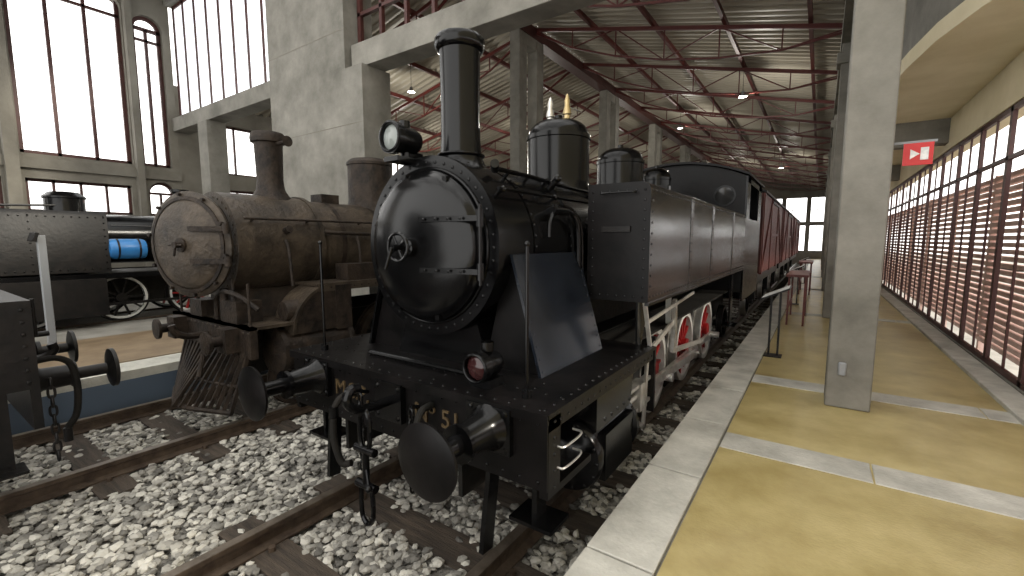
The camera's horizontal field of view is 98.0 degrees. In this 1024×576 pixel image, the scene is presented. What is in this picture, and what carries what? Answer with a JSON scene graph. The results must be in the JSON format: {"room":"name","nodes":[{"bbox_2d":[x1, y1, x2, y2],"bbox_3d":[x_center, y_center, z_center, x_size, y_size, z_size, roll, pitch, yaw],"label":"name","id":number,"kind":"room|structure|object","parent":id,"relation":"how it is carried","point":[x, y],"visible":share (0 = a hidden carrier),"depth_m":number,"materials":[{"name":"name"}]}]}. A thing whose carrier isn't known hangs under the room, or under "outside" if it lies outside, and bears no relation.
{"room":"museum","nodes":[
{"label":"museum","id":0,"kind":"room"},
{"bbox_2d":[7,295,267,434],"bbox_3d":[1.975,-0.493,21.782,8.430,0.705,48.000,4,7,34],"label":"platform","id":1,"kind":"object","parent":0,"point":[149,365],"depth_m":5.48,"materials":[{"name":"stone"}]},
{"bbox_2d":[27,232,56,343],"bbox_3d":[-6.322,0.051,6.041,0.340,1.602,0.205,4,7,34],"label":"sign post","id":2,"kind":"object","parent":1,"relation":"on","point":[40,240],"visible":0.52,"depth_m":6.00,"materials":[{"name":"grey metal"}]},
{"bbox_2d":[37,304,189,331],"bbox_3d":[1.551,-0.835,22.038,1.320,0.130,46.000,4,7,34],"label":"railway track","id":3,"kind":"object","parent":1,"relation":"on","point":[159,308],"visible":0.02,"depth_m":8.34,"materials":[{"name":"brown metal"}]},
{"bbox_2d":[0,189,210,328],"bbox_3d":[-8.758,-0.634,7.047,2.150,2.731,7.120,4,7,34],"label":"locomotive","id":4,"kind":"object","parent":3,"relation":"on","point":[82,246],"visible":0.73,"depth_m":7.55,"materials":[{"name":"paint"}]},
{"bbox_2d":[197,119,229,194],"bbox_3d":[-7.592,-1.969,11.487,0.500,4.450,0.450,4,7,34],"label":"concrete pillar","id":5,"kind":"structure","parent":1,"relation":"on","point":[212,135],"depth_m":11.18,"materials":[{"name":"grey concrete"}]},
{"bbox_2d":[510,28,543,172],"bbox_3d":[0.405,-3.214,12.073,0.300,6.800,1.200,4,7,34],"label":"column","id":6,"kind":"structure","parent":1,"relation":"on","point":[521,43],"depth_m":11.53,"materials":[{"name":"grey concrete"}]},
{"bbox_2d":[598,90,619,157],"bbox_3d":[3.580,-3.709,16.659,0.300,6.800,1.200,4,7,34],"label":"column","id":7,"kind":"structure","parent":1,"relation":"on","point":[608,102],"depth_m":16.03,"materials":[{"name":"grey concrete"}]},
{"bbox_2d":[648,124,662,167],"bbox_3d":[6.756,-4.204,21.245,0.300,6.800,1.200,4,7,34],"label":"column","id":8,"kind":"structure","parent":1,"relation":"on","point":[655,132],"depth_m":20.58,"materials":[{"name":"grey concrete"}]},
{"bbox_2d":[680,145,690,161],"bbox_3d":[9.932,-4.699,25.830,0.300,6.800,1.200,4,7,34],"label":"column","id":9,"kind":"structure","parent":1,"relation":"on","point":[685,151],"depth_m":25.07,"materials":[{"name":"grey concrete"}]},
{"bbox_2d":[0,0,486,267],"bbox_3d":[-1.538,-4.876,23.742,0.300,8.600,48.000,4,7,34],"label":"wall","id":10,"kind":"structure","parent":0,"point":[153,10],"depth_m":11.92,"materials":[{"name":"concrete"}]},
{"bbox_2d":[0,177,3,207],"bbox_3d":[-11.872,-2.001,8.983,0.070,0.750,2.100,4,7,34],"label":"window","id":11,"kind":"structure","parent":10,"relation":"in","point":[1,193],"depth_m":9.81,"materials":[{"name":"metal"}]},
{"bbox_2d":[3,0,131,163],"bbox_3d":[-10.525,-5.243,10.601,0.070,4.250,2.010,4,7,34],"label":"window","id":12,"kind":"structure","parent":10,"relation":"in","point":[81,4],"depth_m":10.73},
{"bbox_2d":[25,178,132,214],"bbox_3d":[-10.539,-2.208,10.908,0.070,0.750,1.900,4,7,34],"label":"window","id":13,"kind":"structure","parent":10,"relation":"in","point":[53,182],"depth_m":11.04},
{"bbox_2d":[0,0,181,266],"bbox_3d":[-12.051,-3.389,8.102,0.200,8.000,10.200,4,7,34],"label":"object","id":14,"kind":"structure","parent":10,"relation":"attached to","point":[10,158],"depth_m":10.56,"materials":[{"name":"concrete"}]},
{"bbox_2d":[132,16,170,167],"bbox_3d":[-9.660,-5.179,11.871,0.070,3.850,0.640,4,7,34],"label":"window","id":15,"kind":"structure","parent":10,"relation":"in","point":[145,31],"depth_m":11.91,"materials":[{"name":"metal"}]},
{"bbox_2d":[149,183,172,215],"bbox_3d":[-9.632,-2.424,12.210,0.070,0.900,0.600,4,7,34],"label":"window","id":16,"kind":"structure","parent":10,"relation":"in","point":[155,184],"depth_m":12.17,"materials":[{"name":"white glass"}]},
{"bbox_2d":[226,126,255,177],"bbox_3d":[-7.902,-4.260,14.538,0.070,1.450,3.600,4,7,34],"label":"window","id":17,"kind":"structure","parent":10,"relation":"in","point":[229,128],"depth_m":13.65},
{"bbox_2d":[230,191,252,194],"bbox_3d":[-7.902,-2.545,14.723,0.070,1.100,3.600,4,7,34],"label":"window","id":18,"kind":"structure","parent":10,"relation":"in","point":[237,192],"depth_m":13.87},
{"bbox_2d":[271,0,689,121],"bbox_3d":[-1.506,-5.681,9.955,15.018,1.985,0.060,4,7,34],"label":"roof truss","id":19,"kind":"object","parent":10,"relation":"attached to","point":[425,7],"visible":0.14,"depth_m":7.80,"materials":[{"name":"red metal"}]},
{"bbox_2d":[384,0,817,187],"bbox_3d":[8.234,-7.244,23.129,12.670,1.272,37.500,4,7,34],"label":"roof beams","id":20,"kind":"structure","parent":19,"relation":"on","point":[717,4],"depth_m":13.29,"materials":[{"name":"red metal"}]},
{"bbox_2d":[408,65,414,92],"bbox_3d":[-2.854,-5.922,12.572,0.198,0.775,0.198,4,7,34],"label":"pendant lamp","id":21,"kind":"object","parent":20,"relation":"hanging from","point":[410,90],"visible":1,"depth_m":12.58,"materials":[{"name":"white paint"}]},
{"bbox_2d":[520,25,716,163],"bbox_3d":[8.255,-7.933,23.040,0.350,0.270,37.500,4,7,34],"label":"ridge beam","id":22,"kind":"structure","parent":19,"relation":"on","point":[553,51],"depth_m":15.07,"materials":[{"name":"metal"}]},
{"bbox_2d":[589,133,829,174],"bbox_3d":[8.021,-7.165,23.712,15.018,1.985,0.060,4,7,34],"label":"roof truss","id":23,"kind":"object","parent":10,"relation":"attached to","point":[678,134],"visible":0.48,"depth_m":21.48,"materials":[{"name":"red metal"}]},
{"bbox_2d":[591,151,827,184],"bbox_3d":[11.197,-7.660,28.298,15.018,1.985,0.060,4,7,34],"label":"roof truss","id":24,"kind":"object","parent":10,"relation":"attached to","point":[760,159],"visible":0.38,"depth_m":26.12,"materials":[{"name":"red metal"}]},
{"bbox_2d":[717,163,826,183],"bbox_3d":[14.373,-8.155,32.884,15.018,1.985,0.060,4,7,34],"label":"roof truss","id":25,"kind":"object","parent":10,"relation":"attached to","point":[717,163],"visible":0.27,"depth_m":30.02,"materials":[{"name":"red metal"}]},
{"bbox_2d":[756,177,825,190],"bbox_3d":[17.549,-8.650,37.470,15.018,1.985,0.060,4,7,34],"label":"roof truss","id":26,"kind":"object","parent":10,"relation":"attached to","point":[756,177],"visible":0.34,"depth_m":34.62,"materials":[{"name":"red metal"}]},
{"bbox_2d":[265,0,392,295],"bbox_3d":[-3.564,-3.489,8.562,2.960,8.100,0.603,4,7,34],"label":"wall pier","id":27,"kind":"object","parent":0,"point":[333,111],"depth_m":8.13,"materials":[{"name":"grey concrete"}]},
{"bbox_2d":[163,0,605,133],"bbox_3d":[-2.883,-5.651,7.859,15.300,3.650,0.400,4,7,34],"label":"concrete beam","id":28,"kind":"structure","parent":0,"point":[411,42],"depth_m":6.89,"materials":[{"name":"grey concrete"}]},
{"bbox_2d":[171,0,268,114],"bbox_3d":[-6.948,-5.925,10.627,5.250,2.900,0.070,4,7,34],"label":"window","id":29,"kind":"structure","parent":28,"relation":"in","point":[221,48],"depth_m":10.75,"materials":[{"name":"white glass"}]},
{"bbox_2d":[357,0,464,42],"bbox_3d":[0.321,-5.412,5.648,7.300,2.850,0.070,4,7,34],"label":"window","id":30,"kind":"structure","parent":28,"relation":"in","point":[382,5],"depth_m":7.46,"materials":[{"name":"red metal"}]},
{"bbox_2d":[0,264,799,575],"bbox_3d":[8.036,0.124,18.261,5.660,0.235,47.000,4,7,34],"label":"floor","id":31,"kind":"structure","parent":0,"point":[444,569],"depth_m":3.20,"materials":[{"name":"grey gravel"}]},
{"bbox_2d":[0,369,316,537],"bbox_3d":[6.361,-0.082,18.788,2.100,0.270,46.000,4,7,34],"label":"railway track","id":32,"kind":"object","parent":31,"relation":"on","point":[106,476],"visible":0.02,"depth_m":4.12,"materials":[{"name":"brown wood"}]},
{"bbox_2d":[0,290,120,481],"bbox_3d":[-5.007,0.105,2.203,2.200,2.961,4.310,4,7,34],"label":"locomotive","id":33,"kind":"object","parent":32,"relation":"on","point":[22,383],"visible":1,"depth_m":3.02,"materials":[{"name":"black paint"}]},
{"bbox_2d":[147,130,391,415],"bbox_3d":[-1.152,-0.544,7.765,1.978,3.065,8.294,4,7,34],"label":"steam locomotive","id":34,"kind":"object","parent":32,"relation":"on","point":[256,255],"visible":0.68,"depth_m":4.74,"materials":[{"name":"metal"}]},
{"bbox_2d":[0,395,685,575],"bbox_3d":[-1.749,1.518,4.062,5.597,0.099,5.675,4,7,34],"label":"ballast stones","id":35,"kind":"object","parent":31,"relation":"on","point":[376,560],"visible":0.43,"depth_m":3.19},
{"bbox_2d":[131,263,796,575],"bbox_3d":[9.317,0.072,17.368,2.100,0.270,45.000,4,7,34],"label":"railway track","id":36,"kind":"object","parent":31,"relation":"on","point":[268,544],"visible":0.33,"depth_m":2.99,"materials":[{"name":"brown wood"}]},
{"bbox_2d":[238,28,764,554],"bbox_3d":[1.513,-0.411,5.917,2.300,3.192,8.920,4,7,34],"label":"steam locomotive","id":37,"kind":"object","parent":36,"relation":"on","point":[523,324],"visible":1,"depth_m":2.94,"materials":[{"name":"black paint"}]},
{"bbox_2d":[739,189,784,314],"bbox_3d":[6.056,-1.066,12.482,2.260,3.079,6.280,4,7,34],"label":"wagon","id":38,"kind":"object","parent":36,"relation":"on","point":[772,210],"visible":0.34,"depth_m":10.93,"materials":[{"name":"red paint"}]},
{"bbox_2d":[766,208,794,290],"bbox_3d":[9.884,-1.663,18.009,2.260,3.079,7.080,4,7,34],"label":"wagon","id":39,"kind":"object","parent":36,"relation":"on","point":[788,217],"visible":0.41,"depth_m":16.43,"materials":[{"name":"red paint"}]},
{"bbox_2d":[781,217,799,276],"bbox_3d":[13.911,-2.290,23.823,2.260,3.079,7.080,4,7,34],"label":"wagon","id":40,"kind":"object","parent":36,"relation":"on","point":[796,233],"visible":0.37,"depth_m":22.48,"materials":[{"name":"red paint"}]},
{"bbox_2d":[660,307,765,415],"bbox_3d":[2.390,0.873,10.044,5.602,0.111,9.076,4,7,34],"label":"ballast stones","id":41,"kind":"object","parent":31,"relation":"on","point":[699,380],"visible":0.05,"depth_m":7.03},
{"bbox_2d":[255,0,712,184],"bbox_3d":[4.870,-7.597,25.421,8.244,1.912,37.500,4,7,34],"label":"ceiling","id":42,"kind":"structure","parent":0,"point":[496,83],"depth_m":15.92,"materials":[{"name":"metal"}]},
{"bbox_2d":[533,0,844,186],"bbox_3d":[11.294,-7.162,21.019,7.385,1.831,37.500,4,7,34],"label":"ceiling","id":43,"kind":"structure","parent":0,"point":[692,12],"depth_m":12.19,"materials":[{"name":"metal"}]},
{"bbox_2d":[825,0,853,190],"bbox_3d":[13.983,-5.830,19.300,0.360,0.350,37.500,4,7,34],"label":"trim","id":44,"kind":"structure","parent":43,"relation":"attached to","point":[849,4],"depth_m":7.70,"materials":[{"name":"grey concrete"}]},
{"bbox_2d":[419,63,837,151],"bbox_3d":[1.670,-6.176,14.541,15.018,1.985,0.060,4,7,34],"label":"roof truss","id":45,"kind":"object","parent":44,"relation":"attached to","point":[735,69],"visible":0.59,"depth_m":12.39,"materials":[{"name":"red metal"}]},
{"bbox_2d":[738,76,746,97],"bbox_3d":[6.035,-5.373,11.605,0.198,0.775,0.198,4,7,34],"label":"pendant lamp","id":46,"kind":"object","parent":45,"relation":"hanging from","point":[742,95],"visible":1,"depth_m":11.60,"materials":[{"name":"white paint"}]},
{"bbox_2d":[489,106,830,168],"bbox_3d":[4.846,-6.670,19.127,15.018,1.985,0.060,4,7,34],"label":"roof truss","id":47,"kind":"object","parent":44,"relation":"attached to","point":[643,108],"visible":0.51,"depth_m":16.85,"materials":[{"name":"red metal"}]},
{"bbox_2d":[758,178,825,263],"bbox_3d":[19.118,-6.198,38.785,17.000,8.000,0.300,4,7,34],"label":"wall","id":48,"kind":"structure","parent":0,"point":[777,193],"depth_m":35.80,"materials":[{"name":"concrete"}]},
{"bbox_2d":[785,197,807,219],"bbox_3d":[22.993,-6.301,36.011,1.500,2.000,0.070,4,7,34],"label":"window","id":49,"kind":"structure","parent":48,"relation":"in","point":[798,197],"depth_m":35.81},
{"bbox_2d":[807,225,816,250],"bbox_3d":[24.393,-3.960,35.293,1.500,2.100,0.070,4,7,34],"label":"window","id":50,"kind":"structure","parent":48,"relation":"in","point":[809,225],"depth_m":35.57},
{"bbox_2d":[809,196,824,221],"bbox_3d":[24.393,-6.197,35.052,1.500,2.000,0.070,4,7,34],"label":"window","id":51,"kind":"structure","parent":48,"relation":"in","point":[820,196],"depth_m":35.22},
{"bbox_2d":[654,259,1023,575],"bbox_3d":[11.713,0.100,16.322,2.500,0.698,46.000,4,7,34],"label":"floor","id":52,"kind":"structure","parent":0,"point":[748,514],"depth_m":2.81,"materials":[{"name":"ochre yellow concrete"},{"name":"grey stone"}]},
{"bbox_2d":[760,285,791,357],"bbox_3d":[3.397,0.428,5.753,0.315,0.915,0.480,4,7,34],"label":"lectern","id":53,"kind":"object","parent":52,"relation":"on","point":[787,288],"visible":1,"depth_m":5.74,"materials":[{"name":"black paint"}]},
{"bbox_2d":[564,259,1023,575],"bbox_3d":[11.694,-0.214,16.331,2.540,0.160,46.048,4,7,34],"label":"floor border","id":54,"kind":"object","parent":52,"relation":"on","point":[635,538],"visible":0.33,"depth_m":3.04,"materials":[{"name":"concrete"}]},
{"bbox_2d":[788,265,804,304],"bbox_3d":[6.630,-0.076,10.421,0.315,0.915,0.480,4,7,34],"label":"lectern","id":55,"kind":"object","parent":52,"relation":"on","point":[798,268],"visible":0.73,"depth_m":10.38,"materials":[{"name":"black paint"}]},
{"bbox_2d":[785,270,810,325],"bbox_3d":[5.351,0.156,8.339,0.330,0.900,1.500,4,7,34],"label":"bench","id":56,"kind":"object","parent":52,"relation":"on","point":[805,274],"visible":1,"depth_m":7.88,"materials":[{"name":"red paint"}]},
{"bbox_2d":[798,260,813,294],"bbox_3d":[8.414,-0.321,12.761,0.330,0.900,1.500,4,7,34],"label":"bench","id":57,"kind":"object","parent":52,"relation":"on","point":[801,262],"visible":0.92,"depth_m":12.29,"materials":[{"name":"red paint"}]},
{"bbox_2d":[821,180,827,260],"bbox_3d":[18.946,-4.018,26.744,0.460,5.250,0.400,4,7,34],"label":"concrete column","id":58,"kind":"structure","parent":52,"relation":"on","point":[827,180],"depth_m":26.67,"materials":[{"name":"grey concrete"}]},
{"bbox_2d":[692,157,825,178],"bbox_3d":[12.785,-7.908,30.591,15.018,1.985,0.060,4,7,34],"label":"roof truss","id":59,"kind":"object","parent":58,"relation":"on","point":[783,168],"visible":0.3,"depth_m":27.97,"materials":[{"name":"red metal"}]},
{"bbox_2d":[821,168,828,269],"bbox_3d":[15.770,-3.523,22.159,0.460,5.250,0.400,4,7,34],"label":"concrete column","id":60,"kind":"structure","parent":52,"relation":"on","point":[827,171],"depth_m":22.08,"materials":[{"name":"grey concrete"}]},
{"bbox_2d":[589,143,828,183],"bbox_3d":[9.609,-7.413,26.005,15.018,1.985,0.060,4,7,34],"label":"roof truss","id":61,"kind":"object","parent":60,"relation":"on","point":[727,148],"visible":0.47,"depth_m":23.86,"materials":[{"name":"red metal"}]},
{"bbox_2d":[821,148,831,277],"bbox_3d":[12.594,-3.028,17.573,0.460,5.250,0.400,4,7,34],"label":"concrete column","id":62,"kind":"structure","parent":52,"relation":"on","point":[830,152],"depth_m":17.51,"materials":[{"name":"grey concrete"}]},
{"bbox_2d":[526,121,830,171],"bbox_3d":[6.433,-6.918,21.420,15.018,1.985,0.060,4,7,34],"label":"roof truss","id":63,"kind":"object","parent":62,"relation":"on","point":[662,122],"visible":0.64,"depth_m":19.31,"materials":[{"name":"red metal"}]},
{"bbox_2d":[821,114,836,290],"bbox_3d":[9.418,-2.533,12.987,0.460,5.250,0.400,4,7,34],"label":"concrete column","id":64,"kind":"structure","parent":52,"relation":"on","point":[833,122],"depth_m":12.92,"materials":[{"name":"grey concrete"}]},
{"bbox_2d":[481,88,834,157],"bbox_3d":[3.257,-6.423,16.834,15.018,1.985,0.060,4,7,34],"label":"roof truss","id":65,"kind":"object","parent":64,"relation":"on","point":[618,90],"visible":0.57,"depth_m":14.72,"materials":[{"name":"red metal"}]},
{"bbox_2d":[822,42,850,317],"bbox_3d":[6.242,-2.038,8.402,0.460,5.250,0.400,4,7,34],"label":"concrete column","id":66,"kind":"structure","parent":52,"relation":"on","point":[843,58],"depth_m":8.31,"materials":[{"name":"grey concrete"}]},
{"bbox_2d":[391,23,842,122],"bbox_3d":[0.082,-5.928,12.248,15.018,1.985,0.060,4,7,34],"label":"roof truss","id":67,"kind":"object","parent":66,"relation":"on","point":[782,27],"visible":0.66,"depth_m":9.91,"materials":[{"name":"red metal"}]},
{"bbox_2d":[824,0,906,411],"bbox_3d":[3.073,-2.761,3.686,0.330,7.700,0.370,4,7,34],"label":"concrete column","id":68,"kind":"structure","parent":52,"relation":"on","point":[878,26],"depth_m":3.78,"materials":[{"name":"grey paint"}]},
{"bbox_2d":[894,139,937,165],"bbox_3d":[3.348,-1.125,3.714,0.290,0.200,0.031,4,7,34],"label":"direction sign","id":69,"kind":"object","parent":68,"relation":"attached to","point":[920,152],"visible":0.91,"depth_m":3.69,"materials":[{"name":"red paint"}]},
{"bbox_2d":[881,50,1023,395],"bbox_3d":[12.833,-3.845,15.121,0.280,8.800,46.000,4,7,34],"label":"wall","id":70,"kind":"structure","parent":0,"point":[1006,88],"depth_m":5.92,"materials":[{"name":"beige paint"}]},
{"bbox_2d":[881,190,891,285],"bbox_3d":[11.829,-1.550,14.079,0.040,2.940,1.150,4,7,34],"label":"window","id":71,"kind":"structure","parent":70,"relation":"in","point":[891,190],"depth_m":14.01,"materials":[{"name":"brown metal"}]},
{"bbox_2d":[883,187,896,289],"bbox_3d":[11.177,-1.448,13.138,0.040,2.940,1.150,4,7,34],"label":"window","id":72,"kind":"structure","parent":70,"relation":"in","point":[895,188],"depth_m":13.45,"materials":[{"name":"brown metal"}]},
{"bbox_2d":[888,183,902,293],"bbox_3d":[10.525,-1.347,12.196,0.040,2.940,1.150,4,7,34],"label":"window","id":73,"kind":"structure","parent":70,"relation":"in","point":[901,184],"depth_m":12.50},
{"bbox_2d":[893,177,910,297],"bbox_3d":[9.873,-1.245,11.254,0.040,2.940,1.150,4,7,34],"label":"window","id":74,"kind":"structure","parent":70,"relation":"in","point":[897,295],"depth_m":11.55,"materials":[{"name":"brown metal"}]},
{"bbox_2d":[899,171,918,303],"bbox_3d":[9.221,-1.143,10.313,0.040,2.940,1.150,4,7,34],"label":"window","id":75,"kind":"structure","parent":70,"relation":"in","point":[910,200],"depth_m":10.61,"materials":[{"name":"brown metal"}]},
{"bbox_2d":[907,164,929,310],"bbox_3d":[8.568,-1.042,9.371,0.040,2.940,1.150,4,7,34],"label":"window","id":76,"kind":"structure","parent":70,"relation":"in","point":[927,167],"depth_m":9.60,"materials":[{"name":"metal"}]},
{"bbox_2d":[891,118,950,180],"bbox_3d":[13.175,-3.681,17.100,1.370,0.410,22.700,4,7,34],"label":"trim","id":77,"kind":"structure","parent":70,"relation":"attached to","point":[939,129],"depth_m":7.63,"materials":[{"name":"grey concrete"}]},
{"bbox_2d":[916,155,942,318],"bbox_3d":[7.916,-0.940,8.429,0.040,2.940,1.150,4,7,34],"label":"window","id":78,"kind":"structure","parent":70,"relation":"in","point":[929,191],"depth_m":8.60,"materials":[{"name":"brown metal"}]},
{"bbox_2d":[927,143,959,329],"bbox_3d":[7.264,-0.838,7.487,0.040,2.940,1.150,4,7,34],"label":"window","id":79,"kind":"structure","parent":70,"relation":"in","point":[951,151],"depth_m":7.62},
{"bbox_2d":[941,127,981,342],"bbox_3d":[6.612,-0.737,6.546,0.040,2.940,1.150,4,7,34],"label":"window","id":80,"kind":"structure","parent":70,"relation":"in","point":[977,133],"depth_m":6.66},
{"bbox_2d":[959,106,1012,360],"bbox_3d":[5.960,-0.635,5.604,0.040,2.940,1.150,4,7,34],"label":"window","id":81,"kind":"structure","parent":70,"relation":"in","point":[1008,112],"depth_m":5.69,"materials":[{"name":"brown metal"}]},
{"bbox_2d":[983,98,1023,387],"bbox_3d":[5.307,-0.533,4.662,0.040,2.940,1.150,4,7,34],"label":"window","id":82,"kind":"structure","parent":70,"relation":"in","point":[1000,369],"depth_m":5.00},
{"bbox_2d":[1019,349,1023,390],"bbox_3d":[4.655,-0.432,3.721,0.040,2.940,1.150,4,7,34],"label":"window","id":83,"kind":"structure","parent":70,"relation":"in","point":[1021,382],"depth_m":4.32,"materials":[{"name":"brown metal"}]},
{"bbox_2d":[883,168,1023,365],"bbox_3d":[13.006,-1.098,15.298,0.080,2.900,46.000,4,7,34],"label":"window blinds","id":84,"kind":"object","parent":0,"point":[1016,329],"visible":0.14,"depth_m":6.71,"materials":[{"name":"brown wood"}]},
{"bbox_2d":[892,0,1023,164],"bbox_3d":[14.467,-6.327,18.454,1.090,4.580,38.250,4,7,34],"label":"ceiling","id":85,"kind":"structure","parent":0,"point":[952,49],"depth_m":5.03,"materials":[{"name":"beige paint"}]},
{"label":"outside","id":86,"kind":"structure","parent":0,"visible":0},
{"bbox_2d":[882,254,1023,376],"bbox_3d":[16.508,-1.804,37.220,75.000,0.200,100.000,4,7,34],"label":"ground","id":87,"kind":"structure","parent":86,"point":[1010,366],"depth_m":11.53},
{"bbox_3d":[22.122,-4.513,31.330,0.460,5.250,0.400,4,7,34],"label":"concrete column","id":88,"kind":"structure","parent":0,"visible":0},
{"bbox_2d":[751,172,824,187],"bbox_3d":[15.961,-8.403,35.177,15.018,1.985,0.060,4,7,34],"label":"roof truss","id":89,"kind":"object","parent":88,"relation":"on","point":[751,172],"visible":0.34,"depth_m":32.38,"materials":[{"name":"red metal"}]}
]}

